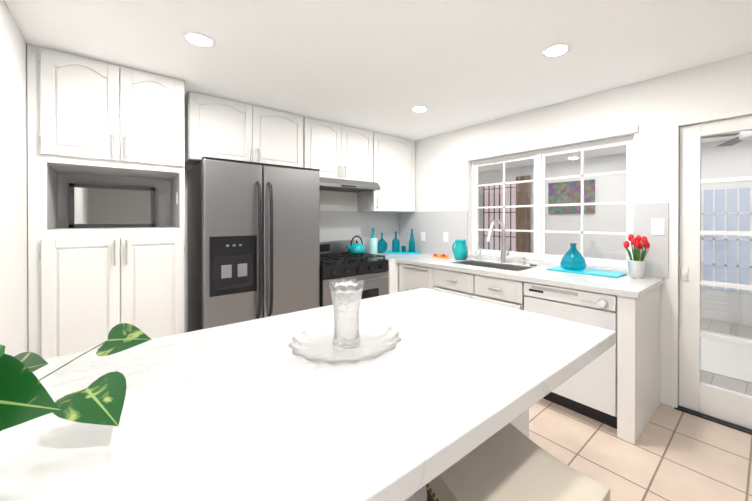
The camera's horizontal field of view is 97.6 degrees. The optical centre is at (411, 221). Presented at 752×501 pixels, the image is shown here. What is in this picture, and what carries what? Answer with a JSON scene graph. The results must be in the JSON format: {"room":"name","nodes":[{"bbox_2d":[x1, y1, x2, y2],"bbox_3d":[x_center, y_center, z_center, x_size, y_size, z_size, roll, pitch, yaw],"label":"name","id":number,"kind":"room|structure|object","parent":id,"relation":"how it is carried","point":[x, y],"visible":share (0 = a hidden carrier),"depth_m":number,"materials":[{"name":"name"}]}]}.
{"room":"kitchen","nodes":[
{"label":"kitchen","id":0,"kind":"room"},
{"bbox_2d":[0,0,28,356],"bbox_3d":[-0.815,0.145,0.236,0.118,2.400,5.620,0,0,-42],"label":"wall","id":1,"kind":"structure","parent":0,"point":[14,339],"depth_m":1.69,"materials":[{"name":"white paint"}]},
{"bbox_2d":[185,165,356,332],"bbox_3d":[-1.458,0.130,3.531,3.600,2.400,0.120,0,0,-42],"label":"wall","id":2,"kind":"structure","parent":0,"point":[337,201],"depth_m":3.86,"materials":[{"name":"white paint"}]},
{"bbox_2d":[184,91,302,167],"bbox_3d":[-1.555,-0.786,3.096,0.971,0.556,0.380,0,0,-42],"label":"upper cabinet","id":3,"kind":"object","parent":2,"relation":"attached to","point":[217,127],"visible":0.77,"depth_m":2.91,"materials":[{"name":"white wood"}]},
{"bbox_2d":[303,116,372,181],"bbox_3d":[-0.878,-0.759,3.711,0.851,0.614,0.380,0,0,-42],"label":"upper cabinet","id":4,"kind":"object","parent":2,"relation":"attached to","point":[334,150],"visible":0.62,"depth_m":3.56,"materials":[{"name":"white wood"}]},
{"bbox_2d":[320,177,380,192],"bbox_3d":[-0.839,-0.404,3.668,0.843,0.093,0.498,0,0,-42],"label":"range hood","id":5,"kind":"object","parent":4,"relation":"attached to","point":[334,184],"visible":0.76,"depth_m":3.56,"materials":[{"name":"silver metal"}]},
{"bbox_2d":[320,211,398,252],"bbox_3d":[-0.755,0.143,4.080,1.537,0.530,0.011,0,0,-42],"label":"backsplash","id":6,"kind":"structure","parent":2,"relation":"attached to","point":[342,225],"depth_m":4.15,"materials":[{"name":"grey tile"}]},
{"bbox_2d":[357,132,414,211],"bbox_3d":[-0.308,-0.596,4.231,0.685,0.946,0.380,0,0,-42],"label":"upper cabinet","id":7,"kind":"object","parent":2,"relation":"attached to","point":[394,167],"visible":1,"depth_m":4.09,"materials":[{"name":"white wood"}]},
{"bbox_2d":[5,0,751,171],"bbox_3d":[1.236,-1.097,2.785,6.650,0.060,6.700,0,0,-42],"label":"ceiling","id":8,"kind":"structure","parent":0,"point":[382,66],"depth_m":2.00,"materials":[{"name":"white paint"}]},
{"bbox_2d":[182,31,215,47],"bbox_3d":[-1.243,-1.059,1.914,0.170,0.006,0.170,0,0,-42],"label":"recessed light","id":9,"kind":"object","parent":8,"relation":"in","point":[198,39],"visible":1,"depth_m":1.90,"materials":[{"name":"white plastic"}]},
{"bbox_2d":[411,106,427,111],"bbox_3d":[0.072,-1.064,3.112,0.170,0.006,0.170,0,0,-42],"label":"recessed light","id":10,"kind":"object","parent":8,"relation":"in","point":[419,109],"visible":1,"depth_m":3.11,"materials":[{"name":"white plastic"}]},
{"bbox_2d":[541,43,570,57],"bbox_3d":[0.897,-1.060,2.035,0.170,0.006,0.170,0,0,-42],"label":"recessed light","id":11,"kind":"object","parent":8,"relation":"in","point":[556,50],"visible":1,"depth_m":2.03,"materials":[{"name":"white plastic"}]},
{"bbox_2d":[701,130,751,146],"bbox_3d":[3.290,-0.938,3.166,0.983,0.259,0.983,0,0,-20],"label":"ceiling fan","id":12,"kind":"object","parent":8,"relation":"hanging from","point":[744,135],"depth_m":3.26,"materials":[{"name":"white plastic"}]},
{"bbox_2d":[415,52,751,406],"bbox_3d":[1.757,0.135,2.574,0.130,2.400,5.620,0,0,-42],"label":"wall","id":13,"kind":"structure","parent":0,"point":[654,109],"depth_m":2.52,"materials":[{"name":"white paint"}]},
{"bbox_2d":[399,135,668,278],"bbox_3d":[0.881,-0.137,3.526,0.140,1.095,3.029,0,0,-42],"label":"window","id":14,"kind":"structure","parent":13,"relation":"in","point":[540,179],"depth_m":3.13,"materials":[{"name":"white plastic"}]},
{"bbox_2d":[421,232,424,240],"bbox_3d":[0.143,0.197,4.229,0.008,0.115,0.075,0,0,-42],"label":"electrical outlet","id":15,"kind":"object","parent":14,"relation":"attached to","point":[422,236],"visible":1,"depth_m":4.22,"materials":[{"name":"white plastic"}]},
{"bbox_2d":[444,232,447,241],"bbox_3d":[0.409,0.189,3.937,0.008,0.115,0.075,0,0,-42],"label":"electrical outlet","id":16,"kind":"object","parent":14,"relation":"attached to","point":[445,236],"visible":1,"depth_m":3.93,"materials":[{"name":"white plastic"}]},
{"bbox_2d":[651,219,664,234],"bbox_3d":[1.804,0.040,2.400,0.009,0.120,0.080,0,0,-42],"label":"switch plate","id":17,"kind":"object","parent":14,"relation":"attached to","point":[657,226],"visible":1,"depth_m":2.40,"materials":[{"name":"white plastic"}]},
{"bbox_2d":[465,125,637,160],"bbox_3d":[1.169,-0.708,3.104,0.021,0.055,1.649,0,0,-42],"label":"trim","id":18,"kind":"structure","parent":13,"relation":"attached to","point":[596,135],"depth_m":2.92,"materials":[{"name":"white paint"}]},
{"bbox_2d":[672,109,751,434],"bbox_3d":[2.220,0.316,2.066,0.170,2.042,0.888,0,0,-42],"label":"door frame","id":19,"kind":"structure","parent":13,"relation":"attached to","point":[676,248],"depth_m":2.33,"materials":[{"name":"white wood"}]},
{"bbox_2d":[679,115,751,428],"bbox_3d":[2.198,0.326,2.046,0.072,1.997,0.822,0,0,-42],"label":"patio door","id":20,"kind":"structure","parent":13,"relation":"in","point":[719,402],"depth_m":2.27,"materials":[{"name":"white"}]},
{"bbox_2d":[479,139,751,325],"bbox_3d":[3.630,0.124,4.966,0.120,2.400,6.640,0,0,-42],"label":"wall","id":21,"kind":"structure","parent":0,"point":[723,303],"depth_m":5.32,"materials":[{"name":"white"}]},
{"bbox_2d":[483,183,515,251],"bbox_3d":[1.832,0.226,6.832,0.028,2.020,0.820,0,0,-42],"label":"bar","id":22,"kind":"object","parent":21,"relation":"attached to","point":[510,187],"depth_m":6.82,"materials":[{"name":"grey"}]},
{"bbox_2d":[516,175,529,252],"bbox_3d":[2.168,0.193,6.381,0.040,2.150,0.300,0,0,-42],"label":"curtain","id":23,"kind":"object","parent":21,"relation":"hanging from","point":[526,218],"depth_m":6.38,"materials":[{"name":"brown fabric"}]},
{"bbox_2d":[548,179,594,213],"bbox_3d":[2.795,-0.416,5.769,0.028,0.573,0.785,0,0,-42],"label":"picture","id":24,"kind":"object","parent":21,"relation":"attached to","point":[566,189],"depth_m":5.76},
{"bbox_2d":[701,187,751,292],"bbox_3d":[4.129,0.237,4.305,0.028,1.340,0.750,0,0,-42],"label":"bar","id":25,"kind":"object","parent":21,"relation":"attached to","point":[706,246],"depth_m":4.30,"materials":[{"name":"grey"}]},
{"bbox_2d":[529,318,751,500],"bbox_3d":[1.236,1.363,2.796,6.650,0.060,6.700,0,0,-42],"label":"floor","id":26,"kind":"structure","parent":0,"point":[672,454],"depth_m":1.90,"materials":[{"name":"tile"}]},
{"bbox_2d":[27,44,184,358],"bbox_3d":[-2.169,0.137,2.396,0.776,2.396,0.594,0,0,-42],"label":"tall cabinet","id":27,"kind":"object","parent":26,"relation":"on","point":[106,197],"visible":0.83,"depth_m":2.20,"materials":[{"name":"white wood"}]},
{"bbox_2d":[187,156,319,331],"bbox_3d":[-1.404,0.427,2.956,0.930,1.812,0.772,0,0,-42],"label":"fridge","id":28,"kind":"object","parent":26,"relation":"on","point":[253,240],"visible":0.83,"depth_m":2.65,"materials":[{"name":"grey metal"}]},
{"bbox_2d":[320,240,388,306],"bbox_3d":[-0.764,0.780,3.528,0.768,1.100,0.782,0,0,-42],"label":"stove","id":29,"kind":"object","parent":26,"relation":"on","point":[338,262],"visible":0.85,"depth_m":3.37,"materials":[{"name":"grey metal"}]},
{"bbox_2d":[345,236,364,253],"bbox_3d":[-0.650,0.267,3.739,0.246,0.208,0.200,0,0,-42],"label":"kettle","id":30,"kind":"object","parent":29,"relation":"on","point":[356,248],"visible":1,"depth_m":3.68,"materials":[{"name":"teal ceramic"}]},
{"bbox_2d":[387,262,398,293],"bbox_3d":[-0.143,0.889,4.078,0.655,0.878,0.834,0,0,-42],"label":"base cabinet","id":31,"kind":"object","parent":26,"relation":"on","point":[393,273],"depth_m":3.57,"materials":[{"name":"white wood"}]},
{"bbox_2d":[359,250,663,298],"bbox_3d":[0.543,0.432,3.238,0.769,0.040,3.002,0,0,-42],"label":"countertop","id":32,"kind":"structure","parent":31,"relation":"on","point":[626,285],"depth_m":2.50,"materials":[{"name":"white stone"}]},
{"bbox_2d":[369,227,377,253],"bbox_3d":[-0.477,0.241,4.044,0.108,0.332,0.108,0,0,-42],"label":"bottle","id":33,"kind":"object","parent":32,"relation":"on","point":[373,244],"visible":0.88,"depth_m":4.00,"materials":[{"name":"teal ceramic"}]},
{"bbox_2d":[378,233,387,252],"bbox_3d":[-0.385,0.279,4.196,0.176,0.255,0.097,0,0,-42],"label":"bottle","id":34,"kind":"object","parent":32,"relation":"on","point":[382,245],"visible":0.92,"depth_m":4.16,"materials":[{"name":"teal glass"}]},
{"bbox_2d":[385,250,420,253],"bbox_3d":[-0.110,0.395,4.176,0.420,0.022,0.210,0,0,8],"label":"tray","id":35,"kind":"object","parent":32,"relation":"on","point":[400,252],"visible":0.94,"depth_m":4.08,"materials":[{"name":"teal"}]},
{"bbox_2d":[392,231,399,251],"bbox_3d":[-0.207,0.264,4.208,0.100,0.265,0.100,0,0,-42],"label":"bottle","id":36,"kind":"object","parent":35,"relation":"on","point":[395,244],"visible":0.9,"depth_m":4.17,"materials":[{"name":"teal glass"}]},
{"bbox_2d":[409,229,414,251],"bbox_3d":[0.002,0.247,4.180,0.084,0.300,0.084,0,0,-42],"label":"bottle","id":37,"kind":"object","parent":35,"relation":"on","point":[411,244],"visible":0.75,"depth_m":4.15,"materials":[{"name":"teal glass"}]},
{"bbox_2d":[432,253,449,257],"bbox_3d":[0.329,0.389,3.723,0.060,0.038,0.220,0,0,-42],"label":"fruit","id":38,"kind":"object","parent":32,"relation":"on","point":[442,255],"visible":1,"depth_m":3.71,"materials":[{"name":"orange food"}]},
{"bbox_2d":[452,240,467,259],"bbox_3d":[0.510,0.304,3.523,0.156,0.210,0.197,0,0,-42],"label":"pitcher","id":39,"kind":"object","parent":32,"relation":"on","point":[460,250],"visible":1,"depth_m":3.45,"materials":[{"name":"teal ceramic"}]},
{"bbox_2d":[475,245,480,259],"bbox_3d":[0.706,0.331,3.485,0.060,0.158,0.060,0,0,-42],"label":"soap bottle","id":40,"kind":"object","parent":32,"relation":"on","point":[477,254],"visible":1,"depth_m":3.46,"materials":[{"name":"white plastic"}]},
{"bbox_2d":[453,260,532,270],"bbox_3d":[0.747,0.526,3.114,0.340,0.212,0.755,0,0,-42],"label":"sink","id":41,"kind":"object","parent":32,"relation":"in","point":[496,265],"visible":0.04,"depth_m":3.27,"materials":[{"name":"silver metal"}]},
{"bbox_2d":[486,219,509,262],"bbox_3d":[0.842,0.195,3.186,0.319,0.432,0.112,0,0,-42],"label":"faucet","id":42,"kind":"object","parent":32,"relation":"on","point":[504,254],"visible":1,"depth_m":3.25,"materials":[{"name":"silver metal"}]},
{"bbox_2d":[547,266,626,277],"bbox_3d":[1.408,0.407,2.662,0.230,0.012,0.532,0,0,-42],"label":"tray","id":43,"kind":"object","parent":32,"relation":"on","point":[599,272],"visible":1,"depth_m":2.58,"materials":[{"name":"teal"}]},
{"bbox_2d":[560,243,586,269],"bbox_3d":[1.343,0.292,2.726,0.200,0.215,0.200,0,0,-42],"label":"vase","id":44,"kind":"object","parent":43,"relation":"on","point":[572,258],"visible":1,"depth_m":2.67,"materials":[{"name":"teal glass"}]},
{"bbox_2d":[623,234,649,278],"bbox_3d":[1.644,0.254,2.394,0.157,0.320,0.169,0,0,-42],"label":"flower vase","id":45,"kind":"object","parent":32,"relation":"on","point":[636,265],"visible":1,"depth_m":2.36,"materials":[{"name":"white ceramic"}]},
{"bbox_2d":[399,263,474,298],"bbox_3d":[0.293,0.891,3.599,0.655,0.878,0.462,0,0,-42],"label":"base cabinet","id":46,"kind":"object","parent":26,"relation":"on","point":[411,277],"depth_m":3.18,"materials":[{"name":"white wood"}]},
{"bbox_2d":[405,409,528,500],"bbox_3d":[-0.371,0.906,1.185,1.746,0.868,0.777,0,0,-42],"label":"kitchen island","id":47,"kind":"object","parent":26,"relation":"on","point":[520,423],"depth_m":1.42,"materials":[{"name":"white"}]},
{"bbox_2d":[0,288,615,500],"bbox_3d":[-0.244,0.446,1.063,1.805,0.050,1.100,0,0,-42],"label":"island countertop","id":48,"kind":"structure","parent":47,"relation":"on","point":[254,410],"depth_m":0.75,"materials":[{"name":"white stone"}]},
{"bbox_2d":[0,323,151,430],"bbox_3d":[-0.615,0.283,0.443,0.448,0.278,0.686,0,0,-42],"label":"pothos plant","id":49,"kind":"object","parent":48,"relation":"on","point":[25,396],"visible":1,"depth_m":0.60,"materials":[{"name":"green plant"}]},
{"bbox_2d":[288,321,401,365],"bbox_3d":[-0.217,0.404,1.089,0.368,0.032,0.368,0,0,-42],"label":"tray","id":50,"kind":"object","parent":48,"relation":"on","point":[315,345],"visible":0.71,"depth_m":1.07,"materials":[{"name":"white ceramic"}]},
{"bbox_2d":[329,278,363,349],"bbox_3d":[-0.217,0.305,1.089,0.116,0.211,0.116,0,0,-42],"label":"crystal vase","id":51,"kind":"object","parent":50,"relation":"on","point":[346,295],"visible":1,"depth_m":1.05,"materials":[{"name":"white"}]},
{"bbox_2d":[426,423,609,500],"bbox_3d":[0.263,0.992,0.889,0.348,0.700,0.412,0,0,-31],"label":"stool","id":52,"kind":"object","parent":26,"relation":"on","point":[509,462],"visible":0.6,"depth_m":0.85,"materials":[{"name":"beige fabric"}]},
{"bbox_2d":[524,282,617,428],"bbox_3d":[1.258,0.899,2.443,0.610,0.872,0.618,0,0,-42],"label":"dishwasher","id":53,"kind":"object","parent":26,"relation":"on","point":[589,390],"visible":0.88,"depth_m":2.16,"materials":[{"name":"white painted metal"},{"name":"white plastic"}]},
{"bbox_2d":[700,330,751,383],"bbox_3d":[3.290,1.326,3.175,1.400,0.012,1.000,0,0,-42],"label":"rug","id":54,"kind":"object","parent":26,"relation":"on","point":[719,356],"depth_m":3.15,"materials":[{"name":"white carpet"}]}
]}

